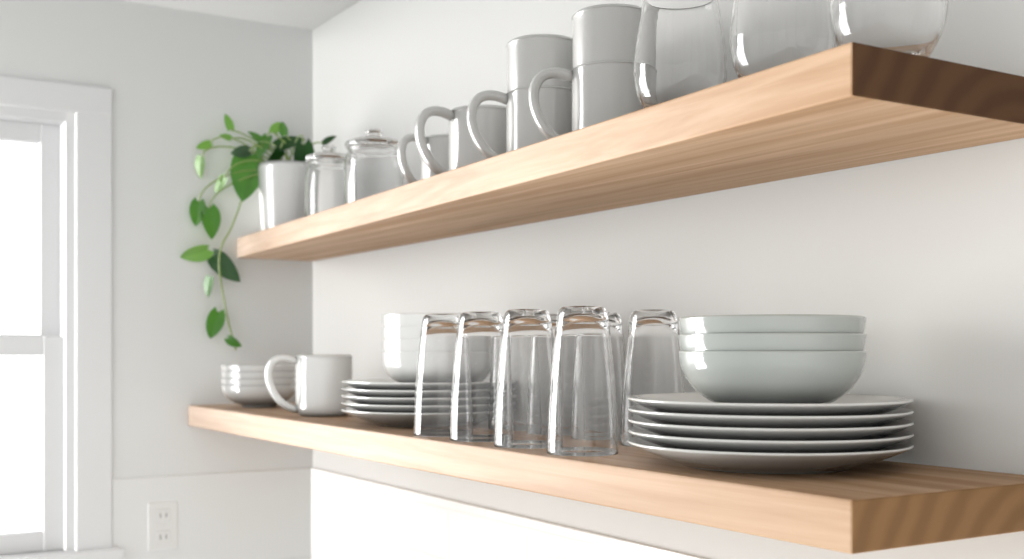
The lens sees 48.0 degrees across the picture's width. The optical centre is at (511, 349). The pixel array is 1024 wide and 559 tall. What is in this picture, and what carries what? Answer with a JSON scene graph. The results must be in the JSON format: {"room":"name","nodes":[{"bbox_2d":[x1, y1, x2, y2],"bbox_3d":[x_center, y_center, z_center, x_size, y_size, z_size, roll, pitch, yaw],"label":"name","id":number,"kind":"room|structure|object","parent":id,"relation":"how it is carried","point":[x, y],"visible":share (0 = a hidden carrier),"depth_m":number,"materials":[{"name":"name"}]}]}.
{"room":"kitchen","nodes":[
{"label":"kitchen","id":0,"kind":"room"},
{"bbox_2d":[0,0,312,555],"bbox_3d":[-2.004,0.377,2.161,3.400,2.417,0.150,0,0,-32],"label":"wall","id":1,"kind":"structure","parent":0,"point":[173,76],"depth_m":2.81,"materials":[{"name":"white paint"}]},
{"bbox_2d":[0,76,123,558],"bbox_3d":[-1.420,-0.024,2.492,1.081,1.182,0.200,0,0,-32],"label":"window","id":2,"kind":"structure","parent":1,"relation":"in","point":[56,167],"depth_m":2.68,"materials":[{"name":"white paint"}]},
{"bbox_2d":[112,468,310,558],"bbox_3d":[-0.732,0.496,2.854,0.506,0.380,0.008,0,0,-32],"label":"wall tiles","id":3,"kind":"structure","parent":1,"relation":"attached to","point":[262,514],"depth_m":2.86,"materials":[{"name":"white tile"}]},
{"bbox_2d":[148,501,176,550],"bbox_3d":[-0.842,0.426,2.775,0.070,0.116,0.008,0,0,-32],"label":"electrical outlet","id":4,"kind":"object","parent":3,"relation":"attached to","point":[162,516],"visible":1,"depth_m":2.77,"materials":[{"name":"white plastic"}]},
{"bbox_2d":[122,0,359,29],"bbox_3d":[-0.770,-0.881,0.307,3.550,0.100,4.600,0,0,-32],"label":"ceiling","id":5,"kind":"structure","parent":0,"point":[304,14],"depth_m":2.80,"materials":[{"name":"white paint"}]},
{"bbox_2d":[313,0,1023,558],"bbox_3d":[0.676,0.377,1.201,0.150,2.417,4.600,0,0,-32],"label":"wall","id":6,"kind":"structure","parent":0,"point":[929,248],"depth_m":1.67,"materials":[{"name":"white paint"}]},
{"bbox_2d":[311,468,706,558],"bbox_3d":[0.611,0.496,1.156,0.008,0.380,4.292,0,0,-32],"label":"wall tiles","id":7,"kind":"structure","parent":6,"relation":"attached to","point":[352,517],"depth_m":2.42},
{"bbox_2d":[188,403,1023,553],"bbox_3d":[-0.106,0.161,2.015,0.324,0.050,2.091,0,0,-32],"label":"floating shelf","id":8,"kind":"object","parent":6,"relation":"attached to","point":[880,505],"visible":0.8,"depth_m":1.24,"materials":[{"name":"brown wood"}]},
{"bbox_2d":[221,385,294,406],"bbox_3d":[-0.602,0.109,2.737,0.176,0.052,0.176,0,0,-18],"label":"bowl","id":9,"kind":"object","parent":8,"relation":"on","point":[246,396],"visible":0.85,"depth_m":2.67,"materials":[{"name":"white ceramic"}]},
{"bbox_2d":[221,378,294,385],"bbox_3d":[-0.602,0.093,2.737,0.176,0.052,0.176,0,0,-18],"label":"bowl","id":10,"kind":"object","parent":9,"relation":"on","point":[288,381],"visible":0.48,"depth_m":2.66,"materials":[{"name":"white ceramic"}]},
{"bbox_2d":[221,371,294,378],"bbox_3d":[-0.602,0.077,2.737,0.176,0.052,0.176,0,0,-18],"label":"bowl","id":11,"kind":"object","parent":10,"relation":"on","point":[226,375],"visible":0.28,"depth_m":2.66,"materials":[{"name":"white ceramic"}]},
{"bbox_2d":[221,364,294,371],"bbox_3d":[-0.602,0.061,2.737,0.176,0.052,0.176,0,0,-18],"label":"bowl","id":12,"kind":"object","parent":11,"relation":"on","point":[228,367],"visible":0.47,"depth_m":2.67,"materials":[{"name":"white ceramic"}]},
{"bbox_2d":[264,354,352,416],"bbox_3d":[-0.417,0.072,2.360,0.180,0.127,0.118,0,0,-19],"label":"coffee mug","id":13,"kind":"object","parent":8,"relation":"on","point":[318,377],"visible":0.91,"depth_m":2.32,"materials":[{"name":"white ceramic"}]},
{"bbox_2d":[341,407,413,426],"bbox_3d":[-0.155,0.121,2.098,0.310,0.028,0.310,0,0,-32],"label":"dinner plate","id":14,"kind":"object","parent":8,"relation":"on","point":[378,418],"visible":0.27,"depth_m":1.99,"materials":[{"name":"white ceramic"}]},
{"bbox_2d":[341,400,413,412],"bbox_3d":[-0.155,0.108,2.098,0.310,0.028,0.310,0,0,-32],"label":"dinner plate","id":15,"kind":"object","parent":14,"relation":"on","point":[359,407],"visible":0.26,"depth_m":1.97,"materials":[{"name":"white ceramic"}]},
{"bbox_2d":[341,393,413,404],"bbox_3d":[-0.155,0.095,2.098,0.310,0.028,0.310,0,0,-32],"label":"dinner plate","id":16,"kind":"object","parent":15,"relation":"on","point":[359,400],"visible":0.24,"depth_m":1.97,"materials":[{"name":"white ceramic"}]},
{"bbox_2d":[341,387,414,397],"bbox_3d":[-0.155,0.083,2.098,0.310,0.028,0.310,0,0,-32],"label":"dinner plate","id":17,"kind":"object","parent":16,"relation":"on","point":[357,392],"visible":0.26,"depth_m":1.97,"materials":[{"name":"white ceramic"}]},
{"bbox_2d":[341,378,414,389],"bbox_3d":[-0.155,0.070,2.098,0.310,0.028,0.310,0,0,-32],"label":"dinner plate","id":18,"kind":"object","parent":17,"relation":"on","point":[367,384],"visible":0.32,"depth_m":1.98,"materials":[{"name":"white ceramic"}]},
{"bbox_2d":[382,352,417,382],"bbox_3d":[-0.131,0.037,2.078,0.208,0.068,0.208,0,0,-32],"label":"bowl","id":19,"kind":"object","parent":18,"relation":"on","point":[401,367],"visible":0.23,"depth_m":2.00,"materials":[{"name":"white ceramic"}]},
{"bbox_2d":[382,339,419,351],"bbox_3d":[-0.131,0.015,2.078,0.208,0.068,0.208,0,0,-32],"label":"bowl","id":20,"kind":"object","parent":19,"relation":"on","point":[388,345],"visible":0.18,"depth_m":2.00,"materials":[{"name":"white ceramic"}]},
{"bbox_2d":[382,326,420,338],"bbox_3d":[-0.131,-0.007,2.078,0.208,0.068,0.208,0,0,-32],"label":"bowl","id":21,"kind":"object","parent":20,"relation":"on","point":[393,332],"visible":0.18,"depth_m":1.99,"materials":[{"name":"white ceramic"}]},
{"bbox_2d":[382,313,461,326],"bbox_3d":[-0.131,-0.029,2.078,0.208,0.068,0.208,0,0,-32],"label":"bowl","id":22,"kind":"object","parent":21,"relation":"on","point":[400,319],"visible":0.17,"depth_m":1.99,"materials":[{"name":"white ceramic"}]},
{"bbox_2d":[413,314,459,436],"bbox_3d":[-0.110,0.039,1.832,0.094,0.192,0.094,0,0,-32],"label":"drinking glass","id":23,"kind":"object","parent":8,"relation":"on","point":[434,371],"visible":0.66,"depth_m":1.79,"materials":[{"name":"clear glass"}]},
{"bbox_2d":[449,312,502,441],"bbox_3d":[-0.047,0.039,1.730,0.094,0.192,0.094,0,0,-32],"label":"drinking glass","id":24,"kind":"object","parent":8,"relation":"on","point":[478,337],"visible":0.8,"depth_m":1.69,"materials":[{"name":"clear glass"}]},
{"bbox_2d":[494,309,553,448],"bbox_3d":[0.021,0.039,1.619,0.094,0.192,0.094,0,0,-32],"label":"drinking glass","id":25,"kind":"object","parent":8,"relation":"on","point":[527,341],"visible":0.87,"depth_m":1.58,"materials":[{"name":"clear glass"}]},
{"bbox_2d":[550,314,556,338],"bbox_3d":[0.070,0.039,1.849,0.094,0.192,0.094,0,0,-32],"label":"drinking glass","id":26,"kind":"object","parent":8,"relation":"on","point":[553,316],"visible":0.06,"depth_m":1.82,"materials":[{"name":"clear glass"}]},
{"bbox_2d":[547,306,618,455],"bbox_3d":[0.092,0.039,1.505,0.094,0.192,0.094,0,0,-32],"label":"drinking glass","id":27,"kind":"object","parent":8,"relation":"on","point":[582,420],"visible":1,"depth_m":1.47,"materials":[{"name":"clear glass"}]},
{"bbox_2d":[608,312,624,440],"bbox_3d":[0.133,0.039,1.747,0.094,0.192,0.094,0,0,-32],"label":"drinking glass","id":28,"kind":"object","parent":8,"relation":"on","point":[615,322],"visible":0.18,"depth_m":1.72,"materials":[{"name":"clear glass"}]},
{"bbox_2d":[620,309,684,446],"bbox_3d":[0.201,0.039,1.637,0.094,0.192,0.094,0,0,-32],"label":"drinking glass","id":29,"kind":"object","parent":8,"relation":"on","point":[652,364],"visible":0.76,"depth_m":1.60,"materials":[{"name":"clear glass"}]},
{"bbox_2d":[627,437,913,473],"bbox_3d":[0.299,0.121,1.349,0.326,0.028,0.326,0,0,-32],"label":"dinner plate","id":30,"kind":"object","parent":8,"relation":"on","point":[735,462],"visible":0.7,"depth_m":1.23,"materials":[{"name":"white ceramic"}]},
{"bbox_2d":[627,426,913,452],"bbox_3d":[0.299,0.108,1.349,0.326,0.028,0.326,0,0,-32],"label":"dinner plate","id":31,"kind":"object","parent":30,"relation":"on","point":[726,445],"visible":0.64,"depth_m":1.22,"materials":[{"name":"white ceramic"}]},
{"bbox_2d":[627,415,913,440],"bbox_3d":[0.299,0.095,1.349,0.326,0.028,0.326,0,0,-32],"label":"dinner plate","id":32,"kind":"object","parent":31,"relation":"on","point":[731,433],"visible":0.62,"depth_m":1.21,"materials":[{"name":"white ceramic"}]},
{"bbox_2d":[627,405,913,427],"bbox_3d":[0.299,0.083,1.349,0.326,0.028,0.326,0,0,-32],"label":"dinner plate","id":33,"kind":"object","parent":32,"relation":"on","point":[738,421],"visible":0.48,"depth_m":1.21,"materials":[{"name":"white ceramic"}]},
{"bbox_2d":[627,392,913,415],"bbox_3d":[0.299,0.070,1.349,0.326,0.028,0.326,0,0,-32],"label":"dinner plate","id":34,"kind":"object","parent":33,"relation":"on","point":[687,403],"visible":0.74,"depth_m":1.23,"materials":[{"name":"white ceramic"}]},
{"bbox_2d":[678,350,866,403],"bbox_3d":[0.302,0.036,1.343,0.214,0.070,0.214,0,0,-23],"label":"bowl","id":35,"kind":"object","parent":34,"relation":"on","point":[774,377],"visible":0.84,"depth_m":1.26,"materials":[{"name":"grey ceramic"}]},
{"bbox_2d":[678,332,866,350],"bbox_3d":[0.302,0.016,1.343,0.214,0.070,0.214,0,0,-23],"label":"bowl","id":36,"kind":"object","parent":35,"relation":"on","point":[767,341],"visible":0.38,"depth_m":1.25,"materials":[{"name":"grey ceramic"}]},
{"bbox_2d":[678,314,866,333],"bbox_3d":[0.302,-0.003,1.343,0.214,0.070,0.214,0,0,-23],"label":"bowl","id":37,"kind":"object","parent":36,"relation":"in","point":[762,323],"visible":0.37,"depth_m":1.25,"materials":[{"name":"grey ceramic"}]},
{"bbox_2d":[237,42,1023,260],"bbox_3d":[-0.105,-0.255,2.016,0.321,0.050,2.091,0,0,-32],"label":"floating shelf","id":38,"kind":"object","parent":6,"relation":"attached to","point":[852,104],"visible":1,"depth_m":1.34,"materials":[{"name":"brown wood"}]},
{"bbox_2d":[180,114,335,349],"bbox_3d":[-0.625,-0.289,2.829,0.365,0.580,0.146,0,0,-19],"label":"pothos","id":39,"kind":"object","parent":38,"relation":"on","point":[280,182],"visible":0.88,"depth_m":2.81,"materials":[{"name":"green plant"}]},
{"bbox_2d":[305,144,345,215],"bbox_3d":[-0.418,-0.375,2.630,0.108,0.188,0.108,0,0,-32],"label":"glass jar","id":40,"kind":"object","parent":38,"relation":"on","point":[324,175],"visible":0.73,"depth_m":2.58,"materials":[{"name":"clear glass"}]},
{"bbox_2d":[344,128,403,203],"bbox_3d":[-0.288,-0.371,2.400,0.124,0.180,0.124,0,0,-32],"label":"glass jar","id":41,"kind":"object","parent":38,"relation":"on","point":[371,166],"visible":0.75,"depth_m":2.35,"materials":[{"name":"clear glass"}]},
{"bbox_2d":[397,134,448,182],"bbox_3d":[-0.140,-0.338,2.127,0.162,0.114,0.106,0,0,-35],"label":"coffee mug","id":42,"kind":"object","parent":38,"relation":"on","point":[438,144],"visible":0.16,"depth_m":2.09,"materials":[{"name":"white ceramic"}]},
{"bbox_2d":[414,105,505,174],"bbox_3d":[-0.078,-0.347,1.979,0.190,0.134,0.124,0,0,-25],"label":"coffee mug","id":43,"kind":"object","parent":38,"relation":"on","point":[491,119],"visible":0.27,"depth_m":1.94,"materials":[{"name":"white ceramic"}]},
{"bbox_2d":[467,85,571,157],"bbox_3d":[0.018,-0.344,1.813,0.180,0.127,0.118,0,0,-6],"label":"coffee mug","id":44,"kind":"object","parent":38,"relation":"on","point":[555,102],"visible":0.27,"depth_m":1.77,"materials":[{"name":"white ceramic"}]},
{"bbox_2d":[506,34,572,91],"bbox_3d":[0.050,-0.422,1.847,0.116,0.127,0.176,0,0,2],"label":"coffee mug","id":45,"kind":"object","parent":44,"relation":"on","point":[527,55],"visible":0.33,"depth_m":1.77,"materials":[{"name":"white ceramic"}]},
{"bbox_2d":[528,60,642,138],"bbox_3d":[0.114,-0.344,1.661,0.180,0.127,0.118,0,0,-1],"label":"coffee mug","id":46,"kind":"object","parent":38,"relation":"on","point":[604,90],"visible":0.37,"depth_m":1.61,"materials":[{"name":"white ceramic"}]},
{"bbox_2d":[572,4,641,67],"bbox_3d":[0.147,-0.422,1.692,0.116,0.127,0.176,0,0,5],"label":"coffee mug","id":47,"kind":"object","parent":46,"relation":"on","point":[601,32],"visible":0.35,"depth_m":1.61,"materials":[{"name":"white ceramic"}]},
{"bbox_2d":[633,0,726,107],"bbox_3d":[0.209,-0.359,1.433,0.116,0.157,0.116,0,0,-32],"label":"wine glass","id":48,"kind":"object","parent":38,"relation":"on","point":[680,47],"visible":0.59,"depth_m":1.39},
{"bbox_2d":[729,0,834,77],"bbox_3d":[0.301,-0.359,1.284,0.116,0.157,0.116,0,0,-32],"label":"wine glass","id":49,"kind":"object","parent":38,"relation":"on","point":[763,34],"visible":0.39,"depth_m":1.24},
{"bbox_2d":[829,0,947,56],"bbox_3d":[0.379,-0.359,1.159,0.114,0.157,0.114,0,0,-32],"label":"wine glass","id":50,"kind":"object","parent":38,"relation":"on","point":[916,27],"visible":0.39,"depth_m":1.12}
]}

